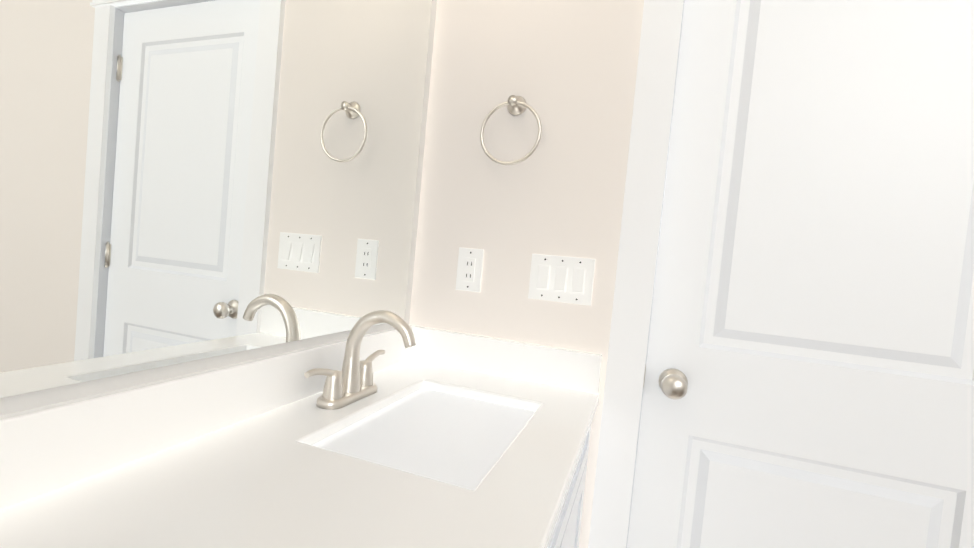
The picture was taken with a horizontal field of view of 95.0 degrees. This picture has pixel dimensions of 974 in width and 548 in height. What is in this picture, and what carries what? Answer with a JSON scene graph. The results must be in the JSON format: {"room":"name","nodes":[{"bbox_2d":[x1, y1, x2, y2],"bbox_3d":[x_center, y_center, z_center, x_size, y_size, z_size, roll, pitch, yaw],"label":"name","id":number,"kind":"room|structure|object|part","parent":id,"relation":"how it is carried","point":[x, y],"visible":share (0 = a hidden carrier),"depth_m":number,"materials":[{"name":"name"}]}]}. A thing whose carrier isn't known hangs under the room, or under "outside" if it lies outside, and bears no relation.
{"room":"bathroom","nodes":[
{"label":"bathroom","id":0,"kind":"room"},
{"bbox_2d":[0,0,436,415],"bbox_3d":[-0.516,-0.092,0.601,0.118,2.420,1.775,6,2,19],"label":"mirror","id":1,"kind":"object","parent":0,"point":[182,181],"depth_m":0.66,"materials":[{"name":"clear glass"}]},
{"bbox_2d":[409,0,643,547],"bbox_3d":[0.489,-0.018,1.129,1.450,2.420,0.110,6,2,19],"label":"wall","id":2,"kind":"structure","parent":0,"point":[566,70],"depth_m":1.20,"materials":[{"name":"white paint"}]},
{"bbox_2d":[456,247,483,291],"bbox_3d":[-0.049,-0.012,1.256,0.074,0.120,0.007,6,2,19],"label":"electrical outlet plate","id":3,"kind":"object","parent":2,"relation":"attached to","point":[469,269],"visible":1,"depth_m":1.25,"materials":[{"name":"white plastic"}]},
{"bbox_2d":[480,95,541,164],"bbox_3d":[0.067,-0.385,1.192,0.169,0.196,0.048,6,2,19],"label":"towel ring","id":4,"kind":"object","parent":2,"relation":"attached to","point":[517,105],"visible":0.98,"depth_m":1.18,"materials":[{"name":"silver metal"}]},
{"bbox_2d":[420,327,601,393],"bbox_3d":[0.034,0.228,1.219,0.538,0.100,0.020,6,2,19],"label":"backsplash","id":5,"kind":"structure","parent":2,"relation":"attached to","point":[553,366],"depth_m":1.20,"materials":[{"name":"white stone"}]},
{"bbox_2d":[528,254,595,305],"bbox_3d":[0.193,0.013,1.167,0.166,0.120,0.014,6,2,19],"label":"switch plate","id":6,"kind":"object","parent":2,"relation":"attached to","point":[564,279],"visible":1,"depth_m":1.17,"materials":[{"name":"white plastic"}]},
{"bbox_2d":[588,0,683,547],"bbox_3d":[0.774,0.145,1.010,0.989,2.155,0.144,6,2,19],"label":"door frame","id":7,"kind":"structure","parent":2,"relation":"attached to","point":[643,195],"depth_m":1.09,"materials":[{"name":"white wood"}]},
{"bbox_2d":[627,0,973,547],"bbox_3d":[0.772,0.205,1.023,0.759,2.020,0.183,6,2,19],"label":"door","id":8,"kind":"structure","parent":2,"relation":"in","point":[809,378],"depth_m":1.01,"materials":[{"name":"white painted wood"},{"name":"brushed nickel"}]},
{"bbox_3d":[0.469,0.268,1.130,0.068,0.068,0.183,6,2,19],"label":"knob","id":9,"kind":"part","parent":8,"relation":"part of","materials":[{"name":"silver metal"}]},
{"bbox_3d":[-0.548,1.189,-0.469,4.620,0.060,3.820,6,2,19],"label":"floor","id":10,"kind":"structure","parent":0,"visible":0},
{"bbox_2d":[548,406,596,547],"bbox_3d":[-0.263,0.724,0.513,0.586,0.848,1.552,6,2,19],"label":"bathroom vanity","id":11,"kind":"object","parent":10,"relation":"on","point":[566,534],"depth_m":0.94,"materials":[{"name":"white paint"}]},
{"bbox_2d":[0,362,599,547],"bbox_3d":[-0.235,0.290,0.500,0.562,0.022,1.556,6,2,19],"label":"countertop","id":12,"kind":"structure","parent":11,"relation":"on","point":[279,478],"depth_m":0.58,"materials":[{"name":"white stone"}]},
{"bbox_2d":[0,341,383,509],"bbox_3d":[-0.484,0.202,0.587,0.019,0.100,1.556,6,2,19],"label":"backsplash","id":13,"kind":"structure","parent":12,"relation":"on","point":[43,449],"depth_m":0.60,"materials":[{"name":"white stone"}]},
{"bbox_2d":[300,310,423,409],"bbox_3d":[-0.226,0.168,0.913,0.173,0.192,0.256,6,2,19],"label":"faucet","id":14,"kind":"object","parent":12,"relation":"on","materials":[{"name":"silver metal"}]},
{"bbox_2d":[332,386,523,473],"bbox_3d":[-0.096,0.359,0.867,0.304,0.140,0.434,6,2,19],"label":"sink","id":15,"kind":"object","parent":12,"relation":"in","point":[433,426],"depth_m":0.87,"materials":[{"name":"white ceramic"}]}
]}

